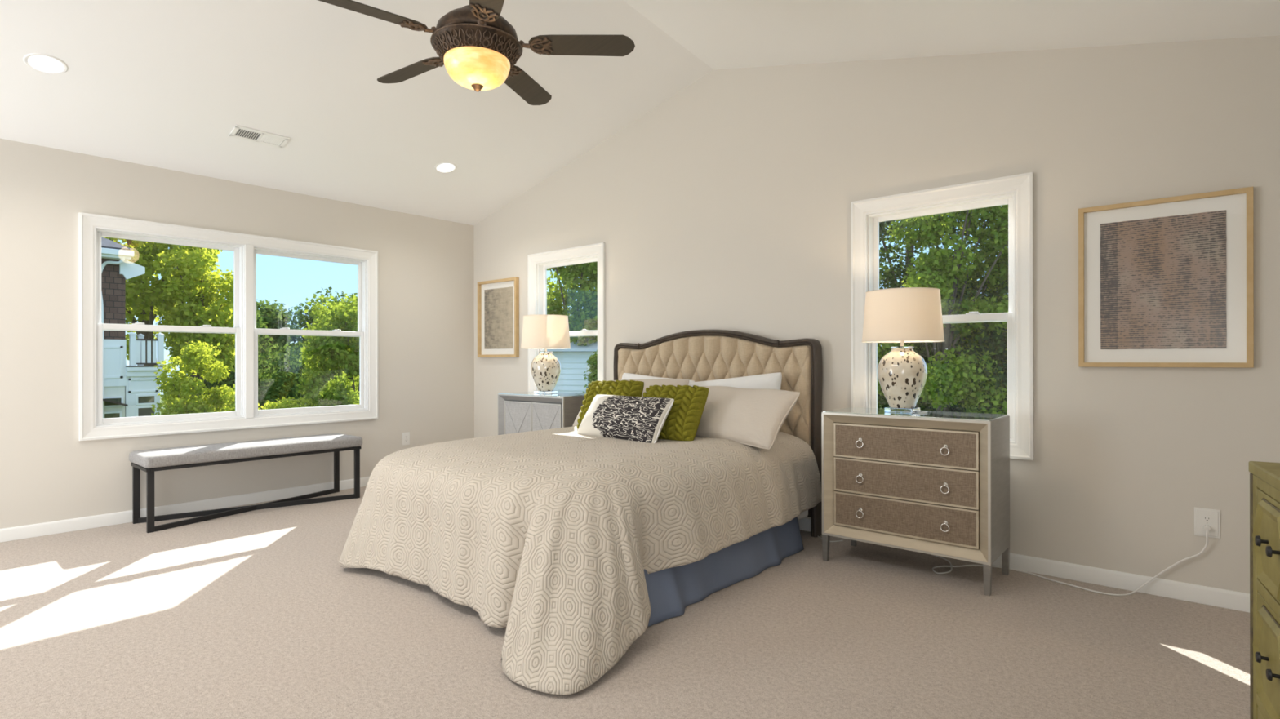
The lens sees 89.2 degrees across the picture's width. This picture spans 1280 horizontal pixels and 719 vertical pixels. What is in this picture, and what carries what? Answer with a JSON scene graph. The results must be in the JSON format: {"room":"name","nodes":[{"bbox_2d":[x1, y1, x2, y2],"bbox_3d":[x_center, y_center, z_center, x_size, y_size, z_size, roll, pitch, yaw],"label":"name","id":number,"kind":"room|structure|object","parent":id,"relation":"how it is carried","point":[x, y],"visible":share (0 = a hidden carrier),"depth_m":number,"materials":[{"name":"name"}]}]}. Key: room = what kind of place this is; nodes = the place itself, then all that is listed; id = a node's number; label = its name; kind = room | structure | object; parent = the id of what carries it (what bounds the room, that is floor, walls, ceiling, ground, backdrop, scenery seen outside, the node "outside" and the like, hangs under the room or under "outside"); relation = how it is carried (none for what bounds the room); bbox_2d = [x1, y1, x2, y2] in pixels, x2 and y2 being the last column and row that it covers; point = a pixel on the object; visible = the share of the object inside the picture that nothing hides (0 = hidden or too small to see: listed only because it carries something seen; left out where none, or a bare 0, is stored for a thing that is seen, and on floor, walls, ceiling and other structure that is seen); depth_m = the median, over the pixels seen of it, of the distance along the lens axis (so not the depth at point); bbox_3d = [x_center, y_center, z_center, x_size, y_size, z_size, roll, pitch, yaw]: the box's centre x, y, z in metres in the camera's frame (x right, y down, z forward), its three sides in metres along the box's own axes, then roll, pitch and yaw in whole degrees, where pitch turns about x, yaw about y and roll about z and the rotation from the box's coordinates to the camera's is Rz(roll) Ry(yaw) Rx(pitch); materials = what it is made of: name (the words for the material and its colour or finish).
{"room":"bedroom","nodes":[
{"label":"bedroom","id":0,"kind":"room"},
{"bbox_2d":[0,138,474,528],"bbox_3d":[-4.018,-0.148,4.801,0.150,2.750,6.800,0,0,41],"label":"wall","id":1,"kind":"structure","parent":0,"point":[426,264],"depth_m":5.07,"materials":[{"name":"white paint"}]},
{"bbox_2d":[0,476,369,542],"bbox_3d":[-3.954,1.182,4.748,0.014,0.089,6.500,0,0,41],"label":"baseboard","id":2,"kind":"structure","parent":1,"relation":"attached to","point":[16,533],"depth_m":5.05,"materials":[{"name":"white paint"}]},
{"bbox_2d":[78,212,377,440],"bbox_3d":[-3.350,-0.237,5.552,0.168,1.639,2.234,0,0,41],"label":"window","id":3,"kind":"structure","parent":1,"relation":"in","point":[91,227],"depth_m":5.47,"materials":[{"name":"white paint"}]},
{"bbox_2d":[402,431,409,445],"bbox_3d":[-2.375,0.804,6.593,0.010,0.128,0.082,0,0,41],"label":"wall outlet","id":4,"kind":"object","parent":1,"relation":"attached to","point":[406,436],"visible":1,"depth_m":6.59,"materials":[{"name":"white plastic"}]},
{"bbox_2d":[0,0,713,225],"bbox_3d":[-2.601,-2.007,3.583,3.893,1.111,6.800,0,0,41],"label":"ceiling","id":5,"kind":"structure","parent":0,"point":[166,84],"depth_m":4.54,"materials":[{"name":"white paint"}]},
{"bbox_2d":[22,53,68,74],"bbox_3d":[-3.480,-1.756,3.804,0.191,0.099,0.196,0,0,41],"label":"recessed light","id":6,"kind":"object","parent":5,"relation":"in","point":[43,63],"visible":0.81,"depth_m":3.84,"materials":[{"name":"white paint"}]},
{"bbox_2d":[228,124,289,148],"bbox_3d":[-2.856,-1.673,4.880,0.165,0.050,0.364,0,0,41],"label":"ceiling vent","id":7,"kind":"object","parent":5,"relation":"in","point":[242,132],"visible":1,"depth_m":4.87,"materials":[{"name":"white metal"}]},
{"bbox_2d":[434,162,457,173],"bbox_3d":[-1.750,-1.754,5.851,0.191,0.099,0.196,0,0,41],"label":"recessed light","id":8,"kind":"object","parent":5,"relation":"in","point":[443,167],"visible":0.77,"depth_m":5.91,"materials":[{"name":"white paint"}]},
{"bbox_2d":[318,0,635,105],"bbox_3d":[-0.854,-1.833,3.222,1.458,1.011,1.480,0,0,41],"label":"ceiling fan","id":9,"kind":"object","parent":5,"relation":"hanging from","point":[477,47],"visible":1,"depth_m":3.12,"materials":[{"name":"brown metal"}]},
{"bbox_2d":[0,486,1249,718],"bbox_3d":[-1.359,1.282,2.523,7.150,0.120,6.800,0,0,41],"label":"floor","id":10,"kind":"structure","parent":0,"point":[255,614],"depth_m":2.81,"materials":[{"name":"beige carpet"}]},
{"bbox_2d":[128,433,362,533],"bbox_3d":[-3.134,0.951,5.296,0.479,0.548,1.574,0,0,41],"label":"bench","id":11,"kind":"object","parent":10,"relation":"on","point":[149,461],"visible":1,"depth_m":5.05,"materials":[{"name":"grey fabric"}]},
{"bbox_2d":[497,391,585,435],"bbox_3d":[-0.855,0.769,6.005,0.910,0.905,0.446,0,0,41],"label":"nightstand","id":12,"kind":"object","parent":10,"relation":"on","point":[519,411],"visible":0.2,"depth_m":5.83,"materials":[{"name":"grey wood"}]},
{"bbox_2d":[520,314,570,394],"bbox_3d":[-0.868,-0.043,5.986,0.458,0.717,0.458,0,0,41],"label":"table lamp","id":13,"kind":"object","parent":12,"relation":"on","point":[540,331],"visible":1,"depth_m":5.85,"materials":[{"name":"white ceramic"}]},
{"bbox_2d":[613,329,822,626],"bbox_3d":[-0.106,0.494,4.295,2.041,1.452,2.105,0,0,41],"label":"bed","id":14,"kind":"object","parent":10,"relation":"on","point":[699,355],"visible":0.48,"depth_m":4.49,"materials":[{"name":"beige fabric"}]},
{"bbox_2d":[338,426,822,695],"bbox_3d":[-0.301,0.855,3.957,2.230,0.707,2.548,0,0,41],"label":"coverlet","id":15,"kind":"object","parent":14,"relation":"on","point":[550,536],"visible":0.91,"depth_m":3.13,"materials":[{"name":"fabric"}]},
{"bbox_2d":[577,380,644,429],"bbox_3d":[-0.220,0.340,4.667,0.494,0.386,0.260,0,0,35],"label":"cushion","id":16,"kind":"object","parent":15,"relation":"on","point":[623,388],"visible":0.37,"depth_m":4.66,"materials":[{"name":"green fabric"}]},
{"bbox_2d":[577,394,674,443],"bbox_3d":[-0.112,0.387,4.290,0.236,0.287,0.756,0,0,-44],"label":"cushion","id":17,"kind":"object","parent":15,"relation":"on","point":[637,419],"visible":0.94,"depth_m":4.17,"materials":[{"name":"fabric"}]},
{"bbox_2d":[572,378,688,426],"bbox_3d":[-0.087,0.341,4.967,0.966,0.397,0.320,0,0,38],"label":"pillow sham","id":18,"kind":"object","parent":15,"relation":"on","point":[674,382],"visible":0.11,"depth_m":4.84,"materials":[{"name":"beige fabric"}]},
{"bbox_2d":[621,373,694,385],"bbox_3d":[0.087,0.328,5.167,0.213,0.434,0.791,0,0,-45],"label":"pillow","id":19,"kind":"object","parent":15,"relation":"on","point":[625,375],"visible":0.09,"depth_m":5.28,"materials":[{"name":"white fabric"}]},
{"bbox_2d":[643,384,708,440],"bbox_3d":[0.188,0.350,4.256,0.487,0.365,0.287,0,0,37],"label":"cushion","id":20,"kind":"object","parent":15,"relation":"on","point":[682,423],"visible":0.62,"depth_m":4.12,"materials":[{"name":"green fabric"}]},
{"bbox_2d":[688,372,782,390],"bbox_3d":[0.645,0.326,4.696,0.846,0.472,0.200,0,0,37],"label":"pillow","id":21,"kind":"object","parent":15,"relation":"on","point":[771,380],"visible":0.18,"depth_m":4.57,"materials":[{"name":"white fabric"}]},
{"bbox_2d":[695,386,799,449],"bbox_3d":[0.609,0.358,4.258,0.340,0.351,0.864,0,0,-41],"label":"pillow sham","id":22,"kind":"object","parent":15,"relation":"on","point":[751,417],"visible":0.73,"depth_m":4.07,"materials":[{"name":"beige fabric"}]},
{"bbox_2d":[821,407,1009,595],"bbox_3d":[1.597,0.765,3.803,0.921,0.905,0.456,0,0,41],"label":"nightstand","id":23,"kind":"object","parent":10,"relation":"on","point":[937,483],"visible":1,"depth_m":3.60,"materials":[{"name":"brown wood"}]},
{"bbox_2d":[862,287,944,413],"bbox_3d":[1.555,-0.046,3.849,0.458,0.717,0.458,0,0,41],"label":"table lamp","id":24,"kind":"object","parent":23,"relation":"on","point":[903,315],"visible":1,"depth_m":3.72,"materials":[{"name":"white fabric"}]},
{"bbox_2d":[932,524,1210,595],"bbox_3d":[2.205,1.019,3.484,1.304,0.397,0.347,0,0,39],"label":"power cord","id":25,"kind":"object","parent":10,"relation":"on","point":[1207,528],"visible":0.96,"depth_m":3.37,"materials":[{"name":"white plastic"}]},
{"bbox_2d":[1248,461,1279,718],"bbox_3d":[1.429,0.742,1.108,0.427,0.952,1.174,0,0,34],"label":"dresser","id":26,"kind":"object","parent":10,"relation":"on","point":[1264,477],"visible":1,"depth_m":1.55,"materials":[{"name":"green paint"}]},
{"bbox_2d":[473,35,1279,593],"bbox_3d":[0.803,-0.566,5.047,6.850,3.570,0.150,0,0,41],"label":"wall","id":27,"kind":"structure","parent":0,"point":[726,205],"depth_m":3.79,"materials":[{"name":"white paint"}]},
{"bbox_2d":[477,276,519,357],"bbox_3d":[-1.515,-0.436,6.903,0.665,0.823,0.041,0,0,41],"label":"framed print","id":28,"kind":"object","parent":27,"relation":"attached to","point":[498,300],"visible":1,"depth_m":6.90,"materials":[{"name":"brown paper"}]},
{"bbox_2d":[527,242,605,391],"bbox_3d":[-0.680,-0.241,6.294,1.060,1.639,0.168,0,0,41],"label":"window","id":29,"kind":"structure","parent":27,"relation":"in","point":[538,264],"depth_m":6.25,"materials":[{"name":"white paint"}]},
{"bbox_2d":[850,172,1033,460],"bbox_3d":[1.881,-0.245,4.097,1.063,1.639,0.168,0,0,41],"label":"window","id":30,"kind":"structure","parent":27,"relation":"in","point":[1016,191],"depth_m":3.88,"materials":[{"name":"white paint"}]},
{"bbox_2d":[798,518,1249,613],"bbox_3d":[0.757,1.174,4.980,6.836,0.089,0.014,0,0,41],"label":"baseboard","id":31,"kind":"structure","parent":27,"relation":"attached to","point":[1219,597],"depth_m":3.42,"materials":[{"name":"white paint"}]},
{"bbox_2d":[1078,186,1253,368],"bbox_3d":[2.665,-0.392,3.326,0.695,0.863,0.030,0,0,41],"label":"framed print","id":32,"kind":"object","parent":27,"relation":"attached to","point":[1165,282],"visible":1,"depth_m":3.31,"materials":[{"name":"brown paper"}]},
{"bbox_2d":[1194,507,1220,538],"bbox_3d":[2.812,0.810,3.220,0.098,0.140,0.010,0,0,41],"label":"wall outlet","id":33,"kind":"object","parent":27,"relation":"attached to","point":[1202,517],"visible":1,"depth_m":3.22,"materials":[{"name":"white plastic"}]},
{"bbox_2d":[1202,515,1211,522],"bbox_3d":[2.810,0.791,3.217,0.033,0.027,0.002,0,0,41],"label":"receptacle","id":34,"kind":"object","parent":33,"relation":"attached to","point":[1205,518],"depth_m":3.22,"materials":[{"name":"grey plastic"}]},
{"bbox_2d":[623,0,1279,69],"bbox_3d":[-0.097,-1.968,1.435,3.810,1.198,6.800,0,0,41],"label":"ceiling","id":35,"kind":"structure","parent":0,"point":[723,34],"depth_m":3.69,"materials":[{"name":"white paint"}]},
{"label":"outside","id":36,"kind":"structure","parent":0,"visible":0},
{"bbox_2d":[160,395,881,415],"bbox_3d":[3.051,4.315,35.961,150.000,0.200,130.000,0,0,41],"label":"ground","id":37,"kind":"structure","parent":36,"point":[160,396],"depth_m":65.74,"materials":[{"name":"green plant"}]},
{"bbox_2d":[101,236,166,418],"bbox_3d":[-21.509,-0.645,20.605,5.720,9.800,9.720,0,0,41],"label":"house","id":38,"kind":"structure","parent":37,"relation":"on","point":[131,390],"depth_m":21.85,"materials":[{"name":"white wood"}]},
{"bbox_2d":[102,236,219,365],"bbox_3d":[-22.046,-2.328,28.445,6.852,13.317,6.701,0,0,5],"label":"tree","id":39,"kind":"object","parent":37,"relation":"on","point":[141,297],"visible":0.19,"depth_m":26.81,"materials":[{"name":"green plant"}]},
{"bbox_2d":[148,244,235,397],"bbox_3d":[-18.124,-0.740,26.764,4.687,10.151,3.358,0,0,41],"label":"tree","id":40,"kind":"object","parent":37,"relation":"on","point":[193,281],"visible":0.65,"depth_m":25.85,"materials":[{"name":"green plant"}]},
{"bbox_2d":[151,341,235,415],"bbox_3d":[-13.725,1.883,19.843,2.682,4.843,2.296,0,0,41],"label":"bush","id":41,"kind":"object","parent":37,"relation":"on","point":[183,398],"visible":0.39,"depth_m":19.59,"materials":[{"name":"green plant"}]},
{"bbox_2d":[217,383,235,412],"bbox_3d":[-11.123,2.501,17.951,2.323,3.593,1.814,0,0,41],"label":"bush","id":42,"kind":"object","parent":37,"relation":"on","point":[229,399],"visible":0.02,"depth_m":17.56,"materials":[{"name":"green plant"}]},
{"bbox_2d":[175,308,282,412],"bbox_3d":[-19.556,0.805,31.071,5.935,7.104,4.627,0,0,41],"label":"tree","id":43,"kind":"object","parent":37,"relation":"on","point":[228,382],"visible":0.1,"depth_m":31.20,"materials":[{"name":"green plant"}]},
{"bbox_2d":[213,294,306,380],"bbox_3d":[-28.217,-0.302,46.911,7.953,9.273,7.099,0,0,9],"label":"tree","id":44,"kind":"object","parent":37,"relation":"on","point":[271,315],"visible":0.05,"depth_m":46.41,"materials":[{"name":"green plant"}]},
{"bbox_2d":[231,340,315,409],"bbox_3d":[-13.129,1.806,23.908,3.863,5.025,3.250,0,0,41],"label":"bush","id":45,"kind":"object","parent":37,"relation":"on","point":[270,389],"visible":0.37,"depth_m":23.50,"materials":[{"name":"green plant"}]},
{"bbox_2d":[257,395,314,409],"bbox_3d":[-9.047,2.580,16.531,2.001,3.438,1.736,0,0,45],"label":"bush","id":46,"kind":"object","parent":37,"relation":"on","point":[273,405],"visible":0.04,"depth_m":16.25,"materials":[{"name":"green plant"}]},
{"bbox_2d":[273,286,346,373],"bbox_3d":[-23.591,-0.635,49.261,8.458,9.929,8.395,0,0,41],"label":"tree","id":47,"kind":"object","parent":37,"relation":"on","point":[301,317],"visible":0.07,"depth_m":47.69,"materials":[{"name":"green plant"}]},
{"bbox_2d":[295,298,359,407],"bbox_3d":[-9.222,1.189,20.339,3.238,6.240,2.899,0,0,5],"label":"tree","id":48,"kind":"object","parent":37,"relation":"on","point":[329,353],"visible":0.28,"depth_m":19.66,"materials":[{"name":"green plant"}]},
{"bbox_2d":[298,293,359,393],"bbox_3d":[-13.833,0.534,31.387,4.945,7.598,4.647,0,0,41],"label":"tree","id":49,"kind":"object","parent":37,"relation":"on","point":[316,306],"visible":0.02,"depth_m":30.76,"materials":[{"name":"green plant"}]},
{"bbox_2d":[308,373,359,406],"bbox_3d":[-7.950,2.329,17.085,2.043,3.943,1.805,0,0,10],"label":"bush","id":50,"kind":"object","parent":37,"relation":"on","point":[341,395],"visible":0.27,"depth_m":16.68,"materials":[{"name":"green plant"}]},
{"bbox_2d":[546,336,597,393],"bbox_3d":[-3.734,1.606,21.151,6.103,5.240,3.300,0,0,15],"label":"house","id":51,"kind":"structure","parent":37,"relation":"on","point":[573,360],"depth_m":19.25,"materials":[{"name":"white paint"}]},
{"bbox_2d":[546,261,597,351],"bbox_3d":[-1.715,-0.257,20.439,4.224,9.137,3.620,0,0,24],"label":"tree","id":52,"kind":"object","parent":37,"relation":"on","point":[586,296],"visible":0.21,"depth_m":19.41,"materials":[{"name":"green plant"}]},
{"bbox_2d":[576,350,597,393],"bbox_3d":[-1.157,1.993,17.803,1.916,4.579,1.797,0,0,41],"label":"bush","id":53,"kind":"object","parent":37,"relation":"on","point":[592,362],"visible":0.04,"depth_m":17.60,"materials":[{"name":"green plant"}]},
{"bbox_2d":[877,204,1008,414],"bbox_3d":[5.555,0.272,11.447,3.216,7.996,2.754,0,0,-15],"label":"tree","id":54,"kind":"object","parent":37,"relation":"on","point":[942,270],"visible":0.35,"depth_m":11.11,"materials":[{"name":"green plant"}]},
{"bbox_2d":[877,209,1008,412],"bbox_3d":[5.649,-0.104,13.488,3.961,8.799,4.167,0,0,19],"label":"tree","id":55,"kind":"object","parent":37,"relation":"on","point":[891,273],"visible":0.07,"depth_m":12.85,"materials":[{"name":"green plant"}]},
{"bbox_2d":[927,204,1008,413],"bbox_3d":[6.993,0.299,11.799,3.511,7.992,3.747,0,0,-1],"label":"tree","id":56,"kind":"object","parent":37,"relation":"on","point":[1001,342],"visible":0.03,"depth_m":11.04,"materials":[{"name":"green plant"}]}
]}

